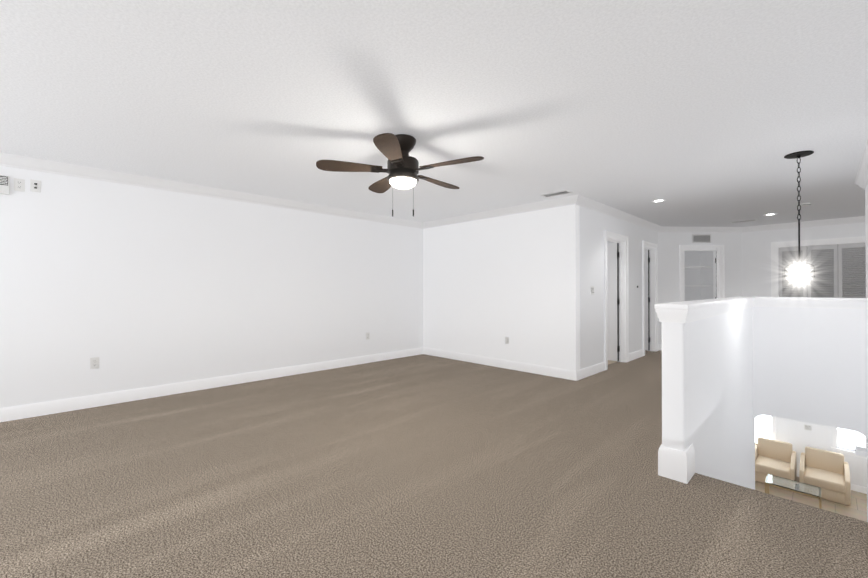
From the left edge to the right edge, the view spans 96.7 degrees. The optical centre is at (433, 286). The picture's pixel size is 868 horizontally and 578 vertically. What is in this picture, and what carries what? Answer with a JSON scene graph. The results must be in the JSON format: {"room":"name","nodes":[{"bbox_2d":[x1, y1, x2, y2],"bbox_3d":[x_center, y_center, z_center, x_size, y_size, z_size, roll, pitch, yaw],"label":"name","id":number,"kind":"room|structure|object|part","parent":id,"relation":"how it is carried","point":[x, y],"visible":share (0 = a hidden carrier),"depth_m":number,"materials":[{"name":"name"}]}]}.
{"room":"upstairs loft","nodes":[
{"label":"upstairs loft","id":0,"kind":"room"},
{"bbox_2d":[0,166,422,407],"bbox_3d":[-2.555,0.017,4.975,6.740,2.440,0.120,0,0,-45],"label":"wall","id":1,"kind":"structure","parent":0,"point":[132,287],"depth_m":4.47,"materials":[{"name":"white paint"}]},
{"bbox_2d":[0,175,9,194],"bbox_3d":[-3.936,-0.932,3.505,0.110,0.170,0.039,0,0,-45],"label":"box","id":2,"kind":"object","parent":1,"relation":"attached to","point":[5,184],"visible":1,"depth_m":3.51,"materials":[{"name":"white plastic"}]},
{"bbox_2d":[14,178,24,191],"bbox_3d":[-3.864,-0.952,3.596,0.070,0.114,0.010,0,0,-45],"label":"outlet","id":3,"kind":"object","parent":1,"relation":"attached to","point":[19,184],"visible":1,"depth_m":3.59,"materials":[{"name":"white plastic"}]},
{"bbox_2d":[30,179,40,192],"bbox_3d":[-3.789,-0.961,3.669,0.070,0.114,0.012,0,0,-45],"label":"outlet","id":4,"kind":"object","parent":1,"relation":"attached to","point":[35,185],"visible":1,"depth_m":3.67,"materials":[{"name":"white plastic"}]},
{"bbox_2d":[90,357,98,368],"bbox_3d":[-3.484,0.781,3.961,0.070,0.114,0.010,0,0,-45],"label":"electrical outlet","id":5,"kind":"object","parent":1,"relation":"attached to","point":[94,362],"visible":1,"depth_m":3.96,"materials":[{"name":"white plastic"}]},
{"bbox_2d":[0,348,423,421],"bbox_3d":[-2.507,1.174,4.920,6.500,0.125,0.016,0,0,-45],"label":"baseboard","id":6,"kind":"structure","parent":1,"relation":"attached to","point":[77,403],"depth_m":4.45,"materials":[{"name":"white wood"}]},
{"bbox_2d":[0,350,867,577],"bbox_3d":[2.013,1.380,3.792,11.650,0.300,8.270,0,0,-45],"label":"floor","id":7,"kind":"structure","parent":0,"point":[422,466],"depth_m":2.31,"materials":[{"name":"beige carpet"}]},
{"bbox_2d":[697,473,865,521],"bbox_3d":[2.037,1.242,2.211,0.044,0.044,0.945,0,0,-45],"label":"stair","id":8,"kind":"structure","parent":7,"relation":"attached to","point":[781,497],"depth_m":2.24,"materials":[{"name":"beige carpet"}]},
{"bbox_2d":[0,0,867,226],"bbox_3d":[2.191,-1.259,3.983,12.150,0.100,8.270,0,0,-45],"label":"ceiling","id":9,"kind":"structure","parent":0,"point":[702,113],"depth_m":2.49,"materials":[{"name":"white paint"}]},
{"bbox_2d":[316,133,483,216],"bbox_3d":[-0.225,-0.896,3.202,1.270,0.635,1.312,0,0,-45],"label":"fan","id":10,"kind":"object","parent":9,"relation":"hanging from","point":[403,169],"visible":1,"depth_m":3.06,"materials":[{"name":"brown wood"}]},
{"bbox_2d":[540,190,571,197],"bbox_3d":[1.575,-1.200,4.970,0.160,0.013,0.360,0,0,-45],"label":"ceiling vent","id":11,"kind":"object","parent":9,"relation":"in","point":[556,193],"visible":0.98,"depth_m":4.95,"materials":[{"name":"white metal"}]},
{"bbox_2d":[652,199,665,202],"bbox_3d":[3.126,-1.196,5.363,0.176,0.009,0.176,0,0,-45],"label":"recessed light","id":12,"kind":"object","parent":9,"relation":"in","point":[658,200],"visible":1,"depth_m":5.34,"materials":[{"name":"white"}]},
{"bbox_2d":[731,219,756,222],"bbox_3d":[5.597,-1.188,6.973,0.360,0.013,0.160,0,0,37],"label":"ceiling vent","id":13,"kind":"object","parent":9,"relation":"in","point":[743,221],"visible":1,"depth_m":6.97,"materials":[{"name":"white metal"}]},
{"bbox_2d":[784,150,814,282],"bbox_3d":[3.331,-0.624,3.520,0.200,1.176,0.206,0,0,-45],"label":"pendant light","id":14,"kind":"object","parent":9,"relation":"hanging from","point":[799,273],"visible":1,"depth_m":3.51,"materials":[{"name":"black metal"}]},
{"bbox_3d":[3.331,-0.124,3.517,0.060,0.085,0.060,0,0,-45],"label":"bulb","id":15,"kind":"part","parent":14,"relation":"part of","materials":[{"name":"white glass"}]},
{"bbox_2d":[799,203,810,206],"bbox_3d":[5.333,-1.182,5.561,0.136,0.037,0.136,0,0,-45],"label":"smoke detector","id":16,"kind":"object","parent":9,"relation":"attached to","point":[804,204],"visible":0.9,"depth_m":5.52,"materials":[{"name":"white plastic"}]},
{"bbox_2d":[423,204,579,370],"bbox_3d":[0.881,0.024,6.206,0.120,2.440,2.956,0,0,-45],"label":"wall","id":17,"kind":"structure","parent":0,"point":[489,284],"depth_m":5.87,"materials":[{"name":"white paint"}]},
{"bbox_2d":[424,348,579,380],"bbox_3d":[0.849,1.181,6.135,0.016,0.125,2.942,0,0,-45],"label":"baseboard","id":18,"kind":"structure","parent":17,"relation":"attached to","point":[525,367],"depth_m":5.84,"materials":[{"name":"white wood"}]},
{"bbox_2d":[505,336,508,343],"bbox_3d":[1.110,0.812,5.877,0.010,0.114,0.070,0,0,-45],"label":"electrical outlet","id":19,"kind":"object","parent":17,"relation":"attached to","point":[506,340],"visible":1,"depth_m":5.88,"materials":[{"name":"white plastic"}]},
{"bbox_2d":[580,206,657,369],"bbox_3d":[3.159,0.025,6.462,3.480,2.440,0.120,0,0,-45],"label":"wall","id":20,"kind":"structure","parent":0,"point":[594,225],"depth_m":5.64,"materials":[{"name":"white paint"}]},
{"bbox_2d":[576,362,604,378],"bbox_3d":[2.219,1.177,5.432,0.925,0.125,0.016,0,0,-45],"label":"baseboard","id":21,"kind":"structure","parent":20,"relation":"attached to","point":[600,367],"depth_m":5.43,"materials":[{"name":"white wood"}]},
{"bbox_2d":[607,243,619,360],"bbox_3d":[2.767,0.251,6.631,0.169,1.966,0.758,0,0,-45],"label":"hall door","id":22,"kind":"structure","parent":20,"relation":"in","point":[613,294],"depth_m":6.45,"materials":[{"name":"white paint"}]},
{"bbox_2d":[604,230,628,369],"bbox_3d":[2.838,0.201,6.144,0.950,2.085,0.172,0,0,-45],"label":"door frame","id":23,"kind":"structure","parent":20,"relation":"attached to","point":[621,240],"depth_m":6.37,"materials":[{"name":"white wood"}]},
{"bbox_2d":[629,349,642,360],"bbox_3d":[3.498,1.185,6.694,0.770,0.125,0.016,0,0,-45],"label":"baseboard","id":24,"kind":"structure","parent":20,"relation":"attached to","point":[634,355],"depth_m":6.69,"materials":[{"name":"white wood"}]},
{"bbox_2d":[645,250,649,350],"bbox_3d":[3.954,0.258,7.719,0.162,1.966,0.638,0,0,-45],"label":"hall door","id":25,"kind":"structure","parent":20,"relation":"in","point":[647,321],"depth_m":7.55,"materials":[{"name":"white paint"}]},
{"bbox_2d":[642,241,657,355],"bbox_3d":[4.020,0.208,7.311,0.830,2.085,0.172,0,0,-45],"label":"door frame","id":26,"kind":"structure","parent":20,"relation":"attached to","point":[652,248],"depth_m":7.50,"materials":[{"name":"white wood"}]},
{"bbox_2d":[685,251,712,300],"bbox_3d":[5.310,0.035,8.061,0.970,2.440,0.540,0,0,-2],"label":"wall","id":27,"kind":"structure","parent":0,"point":[698,276],"depth_m":8.28,"materials":[{"name":"white paint"}]},
{"bbox_2d":[685,266,712,285],"bbox_3d":[5.311,0.200,8.050,0.850,1.252,0.440,0,0,-2],"label":"closet shelf","id":28,"kind":"object","parent":27,"relation":"attached to","point":[698,267],"visible":0.19,"depth_m":7.84,"materials":[{"name":"white wood"}]},
{"bbox_2d":[658,232,741,343],"bbox_3d":[5.297,0.033,7.730,1.881,2.440,0.120,0,0,-2],"label":"wall","id":29,"kind":"structure","parent":0,"point":[669,243],"depth_m":7.66,"materials":[{"name":"white paint"}]},
{"bbox_2d":[0,136,867,232],"bbox_3d":[2.023,-1.158,3.796,11.350,0.105,8.000,0,0,-45],"label":"crown molding","id":30,"kind":"structure","parent":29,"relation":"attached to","point":[73,170],"depth_m":5.33,"materials":[{"name":"white paint"}]},
{"bbox_2d":[692,234,710,242],"bbox_3d":[5.324,-0.963,7.673,0.380,0.170,0.012,0,0,-2],"label":"air vent","id":31,"kind":"object","parent":29,"relation":"in","point":[701,238],"visible":1,"depth_m":7.67,"materials":[{"name":"white metal"}]},
{"bbox_2d":[679,245,724,301],"bbox_3d":[5.321,0.210,7.727,0.900,2.085,0.166,0,0,-2],"label":"door frame","id":32,"kind":"structure","parent":29,"relation":"attached to","point":[683,249],"depth_m":7.67,"materials":[{"name":"white wood"}]},
{"bbox_2d":[715,248,718,298],"bbox_3d":[5.476,0.256,7.411,0.097,1.966,0.706,0,0,35],"label":"door","id":33,"kind":"structure","parent":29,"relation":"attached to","point":[717,271],"depth_m":7.14,"materials":[{"name":"white paint"}]},
{"bbox_2d":[662,307,754,489],"bbox_3d":[2.740,2.189,3.656,3.420,4.080,0.130,0,0,-45],"label":"wall","id":34,"kind":"structure","parent":0,"point":[726,376],"depth_m":3.04,"materials":[{"name":"white paint"}]},
{"bbox_2d":[658,444,691,477],"bbox_3d":[2.689,1.134,3.714,3.452,0.190,0.016,0,0,-45],"label":"baseboard","id":35,"kind":"structure","parent":34,"relation":"attached to","point":[668,458],"depth_m":2.47,"materials":[{"name":"white wood"}]},
{"bbox_2d":[655,297,755,322],"bbox_3d":[2.740,0.174,3.668,3.480,0.119,0.190,0,0,-45],"label":"trim","id":36,"kind":"structure","parent":34,"relation":"on","point":[684,311],"depth_m":2.68,"materials":[{"name":"white wood"}]},
{"bbox_2d":[741,223,864,296],"bbox_3d":[7.740,0.026,6.546,0.660,2.440,4.130,0,0,-45],"label":"wall","id":37,"kind":"structure","parent":0,"point":[756,261],"depth_m":7.44,"materials":[{"name":"white paint"}]},
{"bbox_2d":[771,236,864,296],"bbox_3d":[7.107,0.195,6.784,0.146,2.105,1.770,0,0,-45],"label":"door frame","id":38,"kind":"structure","parent":37,"relation":"attached to","point":[775,246],"depth_m":7.21,"materials":[{"name":"white wood"}]},
{"bbox_2d":[778,243,865,297],"bbox_3d":[7.095,0.240,6.772,0.061,1.983,1.560,0,0,-45],"label":"window","id":39,"kind":"structure","parent":37,"relation":"in","point":[835,276],"depth_m":6.88,"materials":[{"name":"grey glass"}]},
{"bbox_2d":[753,307,867,456],"bbox_3d":[4.273,0.968,4.420,0.175,1.630,0.945,0,0,-45],"label":"wall","id":40,"kind":"structure","parent":0,"point":[811,364],"depth_m":4.33,"materials":[{"name":"white paint"}]},
{"bbox_2d":[756,297,867,309],"bbox_3d":[4.296,0.179,4.412,0.220,0.119,0.895,0,0,-45],"label":"trim","id":41,"kind":"structure","parent":40,"relation":"on","point":[787,302],"depth_m":4.33,"materials":[{"name":"white wood"}]},
{"bbox_2d":[755,477,866,521],"bbox_3d":[4.952,4.290,5.531,9.600,0.100,4.000,0,0,-45],"label":"floor","id":42,"kind":"structure","parent":0,"point":[856,508],"depth_m":7.65,"materials":[{"name":"wood"}]},
{"bbox_2d":[755,437,796,482],"bbox_3d":[7.509,3.866,8.536,0.838,0.783,0.720,0,0,-45],"label":"armchair","id":43,"kind":"object","parent":42,"relation":"on","point":[775,457],"visible":0.67,"depth_m":8.52,"materials":[{"name":"beige fabric"}]},
{"bbox_2d":[765,474,821,508],"bbox_3d":[6.908,4.030,7.430,0.480,0.442,0.780,0,0,-45],"label":"coffee table","id":44,"kind":"object","parent":42,"relation":"on","point":[795,486],"visible":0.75,"depth_m":7.39,"materials":[{"name":"clear glass"}]},
{"bbox_2d":[799,446,850,504],"bbox_3d":[8.078,3.863,7.988,0.838,0.783,0.720,0,0,-45],"label":"armchair","id":45,"kind":"object","parent":42,"relation":"on","point":[827,472],"visible":0.92,"depth_m":7.93,"materials":[{"name":"beige fabric"}]},
{"bbox_2d":[776,417,866,486],"bbox_3d":[8.197,2.909,8.743,0.120,2.700,4.000,0,0,-45],"label":"wall","id":46,"kind":"structure","parent":0,"point":[796,435],"depth_m":8.49,"materials":[{"name":"white paint"}]},
{"bbox_2d":[804,424,811,430],"bbox_3d":[8.290,3.117,8.554,0.011,0.120,0.116,0,0,-45],"label":"thermostat","id":47,"kind":"object","parent":46,"relation":"attached to","point":[808,427],"visible":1,"depth_m":8.55,"materials":[{"name":"white plastic"}]},
{"bbox_2d":[772,416,866,493],"bbox_3d":[8.172,3.123,8.717,0.150,2.270,3.760,0,0,-45],"label":"trim","id":48,"kind":"structure","parent":46,"relation":"attached to","point":[854,487],"depth_m":8.19,"materials":[{"name":"white wood"}]},
{"bbox_2d":[782,251,865,297],"bbox_3d":[7.223,0.028,6.899,0.020,2.440,1.800,0,0,-45],"label":"wall","id":49,"kind":"structure","parent":0,"point":[817,278],"depth_m":7.12,"materials":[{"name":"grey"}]},
{"bbox_2d":[865,184,867,521],"bbox_3d":[1.991,1.496,1.416,8.220,5.440,0.120,0,0,-45],"label":"wall","id":50,"kind":"structure","parent":0,"point":[866,220],"depth_m":4.25,"materials":[{"name":"white paint"}]},
{"label":"outside","id":51,"kind":"structure","parent":0,"visible":0},
{"bbox_2d":[755,415,865,449],"bbox_3d":[8.427,3.019,8.865,0.020,2.320,3.250,0,0,-45],"label":"window","id":52,"kind":"structure","parent":51,"point":[849,439],"depth_m":8.42,"materials":[{"name":"white glass"}]}
]}

